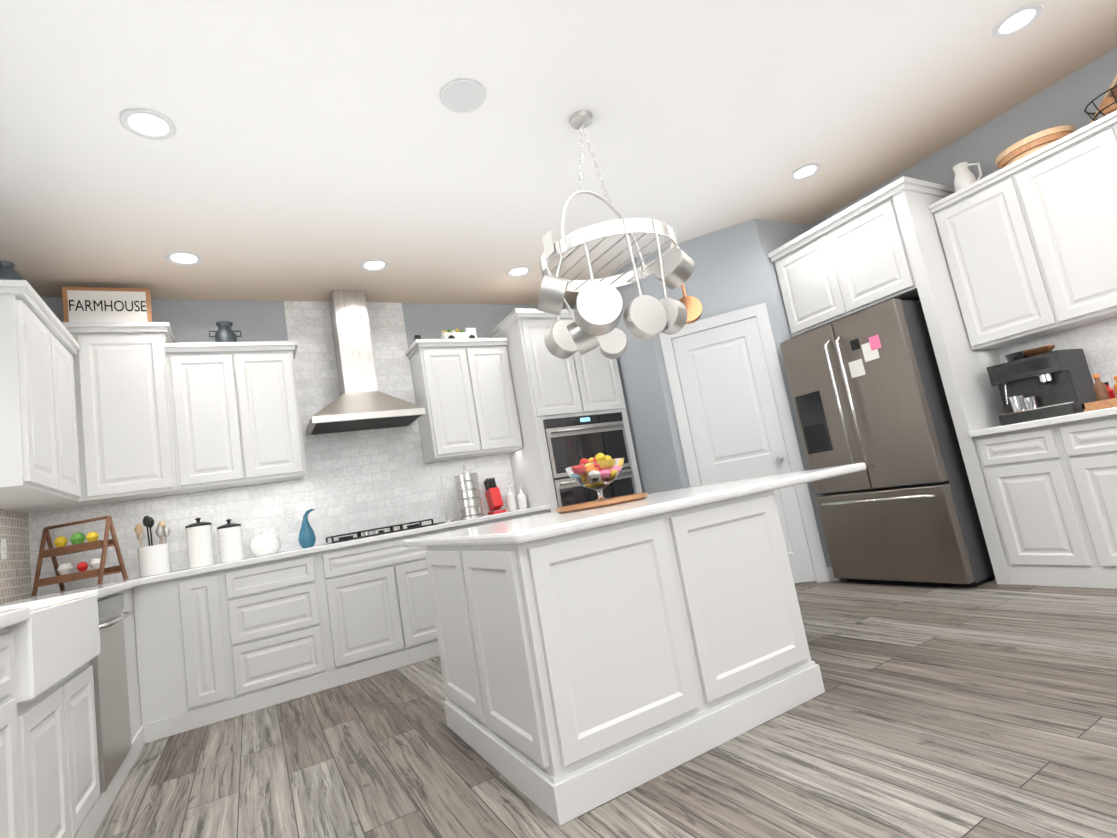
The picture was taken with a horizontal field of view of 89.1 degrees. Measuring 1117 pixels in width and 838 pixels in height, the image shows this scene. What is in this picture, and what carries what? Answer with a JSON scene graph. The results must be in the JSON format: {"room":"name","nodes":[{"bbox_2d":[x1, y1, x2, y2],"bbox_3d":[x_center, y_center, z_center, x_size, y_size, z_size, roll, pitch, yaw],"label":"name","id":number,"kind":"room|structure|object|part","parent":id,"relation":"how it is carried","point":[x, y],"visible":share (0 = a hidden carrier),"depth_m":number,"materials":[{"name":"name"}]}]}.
{"room":"kitchen","nodes":[
{"label":"kitchen","id":0,"kind":"room"},
{"bbox_2d":[33,297,572,596],"bbox_3d":[-0.901,0.363,5.161,5.890,2.920,0.150,-6,-9,-29],"label":"wall","id":1,"kind":"structure","parent":0,"point":[192,321],"depth_m":4.54,"materials":[{"name":"grey paint"}]},
{"bbox_2d":[1,538,6,558],"bbox_3d":[-3.157,0.739,3.232,0.006,0.116,0.070,-6,-9,-29],"label":"electrical outlet plate","id":2,"kind":"object","parent":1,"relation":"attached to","point":[3,541],"depth_m":3.22,"materials":[{"name":"white plastic"}]},
{"bbox_2d":[51,535,64,547],"bbox_3d":[-3.249,0.817,3.682,0.070,0.116,0.006,-6,-9,-29],"label":"electrical outlet plate","id":3,"kind":"object","parent":1,"relation":"attached to","point":[52,538],"depth_m":3.68,"materials":[{"name":"white"}]},
{"bbox_2d":[10,322,181,512],"bbox_3d":[-3.046,-0.030,3.775,0.871,1.150,0.383,-6,-9,-29],"label":"upper cabinet","id":4,"kind":"object","parent":1,"relation":"attached to","point":[124,425],"visible":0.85,"depth_m":3.71,"materials":[{"name":"white wood"}]},
{"bbox_2d":[62,287,151,321],"bbox_3d":[-3.033,-0.754,3.826,0.470,0.270,0.022,-6,-9,-29],"label":"sign board","id":5,"kind":"object","parent":4,"relation":"on","point":[98,295],"visible":0.64,"depth_m":3.81,"materials":[{"name":"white wood"}]},
{"bbox_2d":[69,300,145,311],"bbox_3d":[-3.027,-0.761,3.816,0.412,0.077,0.002,-6,-9,-29],"label":"sign","id":6,"kind":"object","parent":5,"relation":"attached to","point":[86,305],"visible":1,"depth_m":3.81,"materials":[{"name":"black paint"}]},
{"bbox_2d":[165,341,305,493],"bbox_3d":[-2.327,-0.026,4.165,0.825,1.000,0.383,-6,-9,-29],"label":"upper cabinet","id":7,"kind":"object","parent":1,"relation":"attached to","point":[236,421],"visible":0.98,"depth_m":4.01,"materials":[{"name":"white wood"}]},
{"bbox_2d":[209,321,241,341],"bbox_3d":[-2.468,-0.615,4.206,0.208,0.205,0.138,-6,-9,-29],"label":"milk can","id":8,"kind":"object","parent":7,"relation":"on","point":[224,332],"visible":0.73,"depth_m":4.17,"materials":[{"name":"grey metal"}]},
{"bbox_2d":[28,453,517,596],"bbox_3d":[-1.894,0.721,4.447,3.405,0.528,0.006,-6,-9,-29],"label":"tile backsplash","id":9,"kind":"structure","parent":1,"relation":"attached to","point":[345,503],"depth_m":4.32,"materials":[{"name":"tile"}]},
{"bbox_2d":[283,506,294,522],"bbox_3d":[-2.064,0.731,4.345,0.070,0.116,0.006,-6,-9,-29],"label":"electrical outlet plate","id":10,"kind":"object","parent":1,"relation":"attached to","point":[288,514],"depth_m":4.34,"materials":[{"name":"white plastic"}]},
{"bbox_2d":[284,301,423,478],"bbox_3d":[-1.708,-0.289,4.783,0.962,1.470,0.006,-6,-9,-29],"label":"tile backsplash","id":11,"kind":"structure","parent":1,"relation":"attached to","point":[309,327],"depth_m":4.72,"materials":[{"name":"tile"}]},
{"bbox_2d":[306,290,424,434],"bbox_3d":[-1.626,-0.503,4.582,0.830,1.132,0.500,-6,-9,-29],"label":"range hood","id":12,"kind":"object","parent":1,"relation":"attached to","point":[361,402],"visible":1,"depth_m":4.55,"materials":[{"name":"metal"}]},
{"bbox_2d":[405,338,522,462],"bbox_3d":[-0.824,-0.173,5.015,0.841,1.000,0.383,-6,-9,-29],"label":"upper cabinet","id":13,"kind":"object","parent":1,"relation":"attached to","point":[464,393],"visible":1,"depth_m":4.87,"materials":[{"name":"white wood"}]},
{"bbox_2d":[413,335,420,340],"bbox_3d":[-1.212,-0.678,4.879,0.050,0.078,0.061,-6,-9,-29],"label":"cube","id":14,"kind":"object","parent":13,"relation":"on","point":[415,337],"visible":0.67,"depth_m":4.86,"materials":[{"name":"black"}]},
{"bbox_2d":[440,328,476,338],"bbox_3d":[-0.892,-0.737,5.067,0.300,0.135,0.130,-6,-9,-29],"label":"pickup truck","id":15,"kind":"object","parent":13,"relation":"on","point":[464,333],"visible":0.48,"depth_m":5.03,"materials":[{"name":"white ceramic"}]},
{"bbox_2d":[0,0,1116,305],"bbox_3d":[0.833,-1.986,1.538,6.340,0.100,9.250,-6,-9,-29],"label":"ceiling","id":16,"kind":"structure","parent":0,"point":[314,150],"depth_m":3.01,"materials":[{"name":"white paint"}]},
{"bbox_2d":[119,108,176,139],"bbox_3d":[-1.842,-1.321,2.550,0.210,0.005,0.210,-6,-9,-29],"label":"recessed light","id":17,"kind":"object","parent":16,"relation":"in","point":[148,124],"visible":1,"depth_m":2.55,"materials":[{"name":"white"}]},
{"bbox_2d":[165,251,202,265],"bbox_3d":[-2.456,-1.053,3.722,0.210,0.005,0.210,-6,-9,-29],"label":"recessed light","id":18,"kind":"object","parent":16,"relation":"in","point":[185,258],"visible":1,"depth_m":3.72,"materials":[{"name":"white glass"}]},
{"bbox_2d":[360,259,388,270],"bbox_3d":[-1.393,-1.161,4.290,0.210,0.005,0.210,-6,-9,-29],"label":"recessed light","id":19,"kind":"object","parent":16,"relation":"in","point":[374,265],"visible":1,"depth_m":4.29,"materials":[{"name":"white"}]},
{"bbox_2d":[440,79,485,112],"bbox_3d":[-0.457,-1.541,2.714,0.220,0.006,0.220,-6,-9,-29],"label":"ceiling vent","id":20,"kind":"object","parent":16,"relation":"in","point":[463,95],"visible":1,"depth_m":2.70,"materials":[{"name":"white plastic"}]},
{"bbox_2d":[507,266,530,276],"bbox_3d":[-0.339,-1.265,4.875,0.210,0.005,0.210,-6,-9,-29],"label":"recessed light","id":21,"kind":"object","parent":16,"relation":"in","point":[518,271],"visible":0.96,"depth_m":4.87,"materials":[{"name":"white"}]},
{"bbox_2d":[537,110,701,358],"bbox_3d":[0.195,-0.952,2.873,0.862,1.339,0.815,-6,-9,-29],"label":"pot rack","id":22,"kind":"object","parent":16,"relation":"hanging from","point":[598,310],"visible":1,"depth_m":2.63,"materials":[{"name":"steel"}]},
{"bbox_3d":[-0.041,-0.658,2.649,0.184,0.365,0.196,-6,-9,-29],"label":"pot","id":23,"kind":"part","parent":22,"relation":"part of","materials":[{"name":"metal"}]},
{"bbox_3d":[0.005,-0.559,3.048,0.192,0.468,0.109,-6,-9,-29],"label":"pot","id":24,"kind":"part","parent":22,"relation":"part of","materials":[{"name":"metal"}]},
{"bbox_3d":[0.084,-0.577,2.722,0.186,0.546,0.185,-6,-9,-29],"label":"pot","id":25,"kind":"part","parent":22,"relation":"part of","materials":[{"name":"metal"}]},
{"bbox_3d":[0.154,-0.633,2.547,0.237,0.508,0.198,-6,-9,-29],"label":"pot","id":26,"kind":"part","parent":22,"relation":"part of","materials":[{"name":"metal"}]},
{"bbox_3d":[0.187,-1.196,2.973,0.707,0.834,0.700,-6,-9,-29],"label":"frame","id":27,"kind":"part","parent":22,"relation":"part of","materials":[{"name":"metal"}]},
{"bbox_3d":[0.281,-0.579,3.218,0.174,0.477,0.152,-6,-9,-29],"label":"pot","id":28,"kind":"part","parent":22,"relation":"part of","materials":[{"name":"metal"}]},
{"bbox_3d":[0.352,-0.636,2.525,0.193,0.575,0.084,-6,-9,-29],"label":"pot","id":29,"kind":"part","parent":22,"relation":"part of","materials":[{"name":"metal"}]},
{"bbox_3d":[0.457,-0.656,2.569,0.115,0.562,0.166,-6,-9,-29],"label":"pot","id":30,"kind":"part","parent":22,"relation":"part of","materials":[{"name":"metal"}]},
{"bbox_3d":[0.544,-0.778,2.728,0.162,0.310,0.181,-6,-9,-29],"label":"pot","id":31,"kind":"part","parent":22,"relation":"part of","materials":[{"name":"metal"}]},
{"bbox_3d":[0.632,-0.702,2.894,0.126,0.444,0.109,-6,-9,-29],"label":"pot","id":32,"kind":"part","parent":22,"relation":"part of","materials":[{"name":"metal"}]},
{"bbox_2d":[790,163,820,180],"bbox_3d":[1.748,-1.748,4.018,0.210,0.005,0.210,-6,-9,-29],"label":"recessed light","id":33,"kind":"object","parent":16,"relation":"in","point":[805,171],"visible":1,"depth_m":4.02,"materials":[{"name":"white"}]},
{"bbox_2d":[992,3,1043,37],"bbox_3d":[2.317,-2.007,2.866,0.210,0.005,0.210,-6,-9,-29],"label":"recessed light","id":34,"kind":"object","parent":16,"relation":"in","point":[1018,20],"visible":1,"depth_m":2.86,"materials":[{"name":"white"}]},
{"bbox_2d":[93,578,1116,837],"bbox_3d":[1.348,0.952,1.134,6.340,0.080,9.250,-6,-9,-29],"label":"floor","id":35,"kind":"structure","parent":0,"point":[987,708],"depth_m":2.08,"materials":[{"name":"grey wood"}]},
{"bbox_2d":[0,621,39,837],"bbox_3d":[-1.622,0.987,1.183,0.626,0.879,0.575,-6,-9,-29],"label":"base cabinet","id":36,"kind":"object","parent":35,"relation":"on","point":[17,755],"depth_m":1.58,"materials":[{"name":"white wood"}]},
{"bbox_2d":[0,578,139,628],"bbox_3d":[-1.996,0.668,1.812,0.648,0.039,3.170,-6,-9,-29],"label":"countertop","id":37,"kind":"structure","parent":36,"relation":"on","point":[9,616],"depth_m":2.37,"materials":[{"name":"white stone"}]},
{"bbox_2d":[12,593,103,700],"bbox_3d":[-1.962,0.796,1.888,0.531,0.250,0.856,-6,-9,-29],"label":"sink","id":38,"kind":"object","parent":37,"relation":"in","point":[65,637],"depth_m":1.94,"materials":[{"name":"white ceramic"}]},
{"bbox_2d":[32,677,83,837],"bbox_3d":[-1.859,1.089,1.620,0.626,0.879,0.440,-6,-9,-29],"label":"base cabinet","id":39,"kind":"object","parent":35,"relation":"on","point":[53,716],"depth_m":1.86,"materials":[{"name":"white wood"}]},
{"bbox_2d":[72,657,111,837],"bbox_3d":[-2.066,1.177,2.000,0.626,0.879,0.443,-6,-9,-29],"label":"base cabinet","id":40,"kind":"object","parent":35,"relation":"on","point":[93,679],"depth_m":2.24,"materials":[{"name":"white wood"}]},
{"bbox_2d":[100,593,135,802],"bbox_3d":[-2.315,1.284,2.458,0.626,0.879,0.622,-6,-9,-29],"label":"base cabinet","id":41,"kind":"object","parent":35,"relation":"on","point":[119,719],"depth_m":2.67,"materials":[{"name":"white"}]},
{"bbox_2d":[86,593,133,793],"bbox_3d":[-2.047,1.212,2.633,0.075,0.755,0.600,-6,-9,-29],"label":"dishwasher","id":42,"kind":"object","parent":41,"relation":"in","point":[113,728],"depth_m":2.56,"materials":[{"name":"metal"}]},
{"bbox_2d":[124,585,151,758],"bbox_3d":[-2.716,1.456,3.196,0.626,0.879,1.093,-6,-9,-29],"label":"base cabinet","id":43,"kind":"object","parent":35,"relation":"on","point":[135,622],"depth_m":3.26,"materials":[{"name":"white wood"}]},
{"bbox_2d":[140,577,191,740],"bbox_3d":[-2.479,1.469,3.598,0.228,0.879,0.618,-6,-9,-29],"label":"base cabinet","id":44,"kind":"object","parent":35,"relation":"on","point":[162,603],"depth_m":3.36,"materials":[{"name":"white wood"}]},
{"bbox_2d":[180,569,235,728],"bbox_3d":[-2.283,1.450,3.708,0.223,0.879,0.618,-6,-9,-29],"label":"base cabinet","id":45,"kind":"object","parent":35,"relation":"on","point":[205,607],"depth_m":3.45,"materials":[{"name":"white wood"}]},
{"bbox_2d":[224,553,335,715],"bbox_3d":[-1.943,1.417,3.901,0.563,0.879,0.618,-6,-9,-29],"label":"base cabinet","id":46,"kind":"object","parent":35,"relation":"on","point":[278,614],"depth_m":3.64,"materials":[{"name":"white wood"}]},
{"bbox_2d":[0,505,550,604],"bbox_3d":[-1.693,0.934,4.132,3.406,0.039,0.648,-6,-9,-29],"label":"countertop","id":47,"kind":"structure","parent":46,"relation":"on","point":[240,564],"depth_m":3.84,"materials":[{"name":"white stone"}]},
{"bbox_2d":[31,515,127,595],"bbox_3d":[-2.977,0.841,3.521,0.461,0.411,0.203,-11,-8,5],"label":"tray stand","id":48,"kind":"object","parent":47,"relation":"on","point":[64,569],"visible":1,"depth_m":3.49,"materials":[{"name":"brown wood"}]},
{"bbox_2d":[134,515,170,576],"bbox_3d":[-2.683,0.835,3.763,0.191,0.390,0.194,-6,-9,-29],"label":"utensil crock","id":49,"kind":"object","parent":47,"relation":"on","point":[153,559],"visible":1,"depth_m":3.70,"materials":[{"name":"white ceramic"}]},
{"bbox_2d":[185,517,214,568],"bbox_3d":[-2.456,0.841,3.885,0.154,0.335,0.154,-6,-9,-29],"label":"canister","id":50,"kind":"object","parent":47,"relation":"on","point":[199,539],"visible":1,"depth_m":3.83,"materials":[{"name":"white ceramic"}]},
{"bbox_2d":[217,519,243,562],"bbox_3d":[-2.297,0.845,3.971,0.148,0.295,0.148,-6,-9,-29],"label":"canister","id":51,"kind":"object","parent":47,"relation":"on","point":[230,541],"visible":1,"depth_m":3.91,"materials":[{"name":"white ceramic"}]},
{"bbox_2d":[249,531,280,556],"bbox_3d":[-2.095,0.883,4.048,0.200,0.172,0.200,-6,-9,-29],"label":"jar","id":52,"kind":"object","parent":47,"relation":"on","point":[263,543],"visible":1,"depth_m":3.98,"materials":[{"name":"white ceramic"}]},
{"bbox_2d":[298,509,315,547],"bbox_3d":[-1.830,0.796,4.131,0.135,0.273,0.120,-6,-9,-29],"label":"vase","id":53,"kind":"object","parent":47,"relation":"on","point":[307,538],"visible":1,"depth_m":4.09,"materials":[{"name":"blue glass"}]},
{"bbox_2d":[324,519,438,543],"bbox_3d":[-1.359,0.857,4.344,0.770,0.051,0.470,-6,-9,-29],"label":"gas cooktop","id":54,"kind":"object","parent":47,"relation":"in","point":[394,528],"visible":1,"depth_m":4.19,"materials":[{"name":"black metal"}]},
{"bbox_2d":[438,476,454,523],"bbox_3d":[-0.961,0.668,4.738,0.140,0.390,0.140,-6,-9,-29],"label":"paper towel holder","id":55,"kind":"object","parent":47,"relation":"on","point":[440,477],"visible":0.98,"depth_m":4.73,"materials":[{"name":"metal"}]},
{"bbox_2d":[454,465,483,519],"bbox_3d":[-0.770,0.615,4.819,0.200,0.450,0.200,-6,-9,-29],"label":"spice carousel","id":56,"kind":"object","parent":47,"relation":"on","point":[469,502],"visible":1,"depth_m":4.74,"materials":[{"name":"metal"}]},
{"bbox_2d":[484,478,505,514],"bbox_3d":[-0.573,0.676,5.013,0.120,0.315,0.174,-6,-9,-29],"label":"knife block","id":57,"kind":"object","parent":47,"relation":"on","point":[494,498],"visible":1,"depth_m":4.98,"materials":[{"name":"red plastic"}]},
{"bbox_2d":[506,483,516,510],"bbox_3d":[-0.428,0.691,5.045,0.080,0.244,0.080,-6,-9,-29],"label":"soap bottle","id":58,"kind":"object","parent":47,"relation":"on","point":[510,500],"visible":1,"depth_m":5.01,"materials":[{"name":"white ceramic"}]},
{"bbox_2d":[517,485,527,508],"bbox_3d":[-0.327,0.690,5.019,0.080,0.204,0.080,-6,-9,-29],"label":"soap bottle","id":59,"kind":"object","parent":47,"relation":"on","point":[521,500],"visible":1,"depth_m":4.98,"materials":[{"name":"white ceramic"}]},
{"bbox_2d":[320,529,455,685],"bbox_3d":[-1.281,1.353,4.275,0.962,0.879,0.618,-6,-9,-29],"label":"base cabinet","id":60,"kind":"object","parent":35,"relation":"on","point":[378,596],"depth_m":3.95,"materials":[{"name":"white wood"}]},
{"bbox_2d":[456,509,548,529],"bbox_3d":[-0.504,1.277,4.715,0.830,0.879,0.618,-6,-9,-29],"label":"base cabinet","id":61,"kind":"object","parent":35,"relation":"on","point":[458,527],"depth_m":4.51,"materials":[{"name":"white stone"}]},
{"bbox_2d":[487,309,641,512],"bbox_3d":[0.147,0.347,5.231,1.030,2.609,0.711,-6,-9,-29],"label":"tall cabinet","id":62,"kind":"object","parent":35,"relation":"on","point":[547,384],"depth_m":4.98,"materials":[{"name":"white wood"}]},
{"bbox_3d":[0.224,0.444,5.112,0.806,0.897,0.473,-6,-9,-29],"label":"front of the ovens in the tall oven cabinet","id":63,"kind":"part","parent":62,"relation":"part of","materials":[{"name":"black glass"}]},
{"bbox_2d":[419,490,824,825],"bbox_3d":[0.211,0.876,2.561,1.256,0.839,1.136,-6,-9,-29],"label":"kitchen island","id":64,"kind":"object","parent":35,"relation":"on","point":[593,658],"depth_m":2.02,"materials":[{"name":"white wood"}]},
{"bbox_2d":[403,462,865,546],"bbox_3d":[0.304,0.460,2.935,1.860,0.040,1.570,-6,-9,-29],"label":"island countertop","id":65,"kind":"structure","parent":64,"relation":"on","point":[537,528],"depth_m":2.30,"materials":[{"name":"white stone"}]},
{"bbox_2d":[556,492,646,512],"bbox_3d":[0.234,0.456,3.078,0.500,0.029,0.500,-6,-9,-29],"label":"lazy susan tray","id":66,"kind":"object","parent":65,"relation":"on","point":[612,501],"visible":0.94,"depth_m":2.87,"materials":[{"name":"brown wood"}]},
{"bbox_2d":[565,453,623,502],"bbox_3d":[0.211,0.323,3.097,0.330,0.266,0.330,-6,-9,-29],"label":"pedestal bowl","id":67,"kind":"object","parent":66,"relation":"on","point":[599,472],"visible":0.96,"depth_m":3.00,"materials":[{"name":"white"}]},
{"bbox_2d":[780,299,994,586],"bbox_3d":[2.389,0.189,4.061,0.853,1.840,0.910,-6,-9,-29],"label":"fridge","id":68,"kind":"object","parent":35,"relation":"on","point":[867,387],"visible":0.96,"depth_m":3.74,"materials":[{"name":"grey metal"}]},
{"bbox_2d":[768,176,1012,584],"bbox_3d":[2.472,-0.212,4.128,0.653,2.609,1.113,-6,-9,-29],"label":"cabinet","id":69,"kind":"object","parent":35,"relation":"on","point":[882,245],"visible":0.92,"depth_m":3.77,"materials":[{"name":"white wood"}]},
{"bbox_2d":[974,426,1095,587],"bbox_3d":[2.975,0.480,3.394,0.618,0.888,0.410,-6,-9,-29],"label":"base cabinet","id":70,"kind":"object","parent":35,"relation":"on","point":[1051,482],"depth_m":3.24,"materials":[{"name":"white wood"}]},
{"bbox_2d":[968,406,1116,437],"bbox_3d":[3.333,-0.166,2.618,0.648,0.038,2.340,-6,-9,-29],"label":"countertop","id":71,"kind":"structure","parent":70,"relation":"on","point":[1105,412],"depth_m":3.13,"materials":[{"name":"white stone"}]},
{"bbox_2d":[986,345,1096,424],"bbox_3d":[2.911,-0.222,3.447,0.442,0.436,0.360,-6,-9,-29],"label":"espresso machine","id":72,"kind":"object","parent":71,"relation":"on","point":[1040,382],"visible":1,"depth_m":3.36,"materials":[{"name":"plastic"},{"name":"steel"}]},
{"bbox_2d":[1082,374,1116,411],"bbox_3d":[3.044,-0.167,3.100,0.240,0.190,0.240,-6,-9,-29],"label":"tray","id":73,"kind":"object","parent":71,"relation":"on","point":[1105,395],"visible":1,"depth_m":3.10,"materials":[{"name":"brown wood"}]},
{"bbox_2d":[1048,414,1116,588],"bbox_3d":[3.291,0.345,2.810,0.618,0.888,0.945,-6,-9,-29],"label":"base cabinet","id":74,"kind":"object","parent":35,"relation":"on","point":[1086,451],"depth_m":3.00,"materials":[{"name":"white wood"}]},
{"bbox_2d":[572,219,842,583],"bbox_3d":[1.431,-0.026,5.304,1.340,2.920,1.940,-6,-9,-29],"label":"wall","id":75,"kind":"structure","parent":0,"point":[734,268],"depth_m":4.79,"materials":[{"name":"grey paint"}]},
{"bbox_2d":[659,303,829,582],"bbox_3d":[1.454,0.234,4.578,0.571,2.210,0.698,-6,-9,-29],"label":"door","id":76,"kind":"structure","parent":75,"relation":"attached to","point":[732,414],"depth_m":4.59,"materials":[{"name":"white wood"}]},
{"bbox_3d":[1.454,0.234,4.578,0.880,2.210,0.022,-13,-8,21],"label":"pantry door trim","id":77,"kind":"part","parent":76,"relation":"part of","materials":[{"name":"white wood"}]},
{"bbox_2d":[827,567,838,580],"bbox_3d":[1.519,1.313,4.652,0.651,0.100,1.288,-6,-9,-29],"label":"baseboard","id":78,"kind":"structure","parent":75,"relation":"attached to","point":[830,574],"depth_m":4.27,"materials":[{"name":"white wood"}]},
{"bbox_2d":[810,48,1116,360],"bbox_3d":[3.646,-0.761,2.781,0.150,2.920,8.650,-6,-9,-29],"label":"wall","id":79,"kind":"structure","parent":0,"point":[1067,100],"depth_m":3.63,"materials":[{"name":"grey paint"}]},
{"bbox_2d":[928,110,1116,349],"bbox_3d":[3.271,-1.185,2.833,0.373,1.010,2.320,-6,-9,-29],"label":"upper cabinet","id":80,"kind":"object","parent":79,"relation":"attached to","point":[1029,242],"visible":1,"depth_m":3.34,"materials":[{"name":"white wood"}]},
{"bbox_2d":[952,162,981,191],"bbox_3d":[2.715,-1.592,3.763,0.130,0.220,0.169,-6,-9,-29],"label":"pitcher","id":81,"kind":"object","parent":80,"relation":"on","point":[964,176],"visible":0.77,"depth_m":3.75,"materials":[{"name":"white ceramic"}]},
{"bbox_2d":[995,125,1075,169],"bbox_3d":[2.889,-1.606,3.432,0.380,0.100,0.380,-6,-9,-29],"label":"boards","id":82,"kind":"object","parent":80,"relation":"on","point":[1024,147],"visible":0.35,"depth_m":3.31,"materials":[{"name":"brown wood"}]},
{"bbox_2d":[1084,74,1116,122],"bbox_3d":[3.042,-1.851,3.119,0.308,0.439,0.351,-6,-9,-29],"label":"wire fruit basket","id":83,"kind":"object","parent":80,"relation":"on","point":[1108,105],"visible":0.6,"depth_m":3.10,"materials":[{"name":"grey metal"}]},
{"bbox_2d":[996,317,1116,397],"bbox_3d":[3.562,-0.459,2.822,0.006,0.508,2.320,-6,-9,-29],"label":"tile backsplash","id":84,"kind":"structure","parent":79,"relation":"attached to","point":[1096,342],"depth_m":3.42,"materials":[{"name":"tile"}]},
{"bbox_3d":[-1.497,-0.248,-0.045,0.150,2.920,8.800,-6,-9,-29],"label":"wall","id":85,"kind":"structure","parent":0,"visible":0},
{"bbox_2d":[0,509,31,602],"bbox_3d":[-2.480,0.483,1.977,0.006,0.528,3.793,-6,-9,-29],"label":"tile backsplash","id":86,"kind":"structure","parent":85,"relation":"attached to","point":[15,575],"depth_m":3.38,"materials":[{"name":"tile"}]},
{"bbox_2d":[0,280,80,509],"bbox_3d":[-2.930,-0.072,3.064,0.383,1.000,1.034,-6,-9,-29],"label":"upper cabinet","id":87,"kind":"object","parent":85,"relation":"attached to","point":[40,346],"visible":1,"depth_m":2.90,"materials":[{"name":"white wood"}]},
{"bbox_2d":[0,260,23,279],"bbox_3d":[-2.852,-0.716,2.910,0.170,0.185,0.200,-6,-9,-29],"label":"jug","id":88,"kind":"object","parent":87,"relation":"on","point":[8,271],"visible":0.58,"depth_m":2.90,"materials":[{"name":"grey"}]}
]}

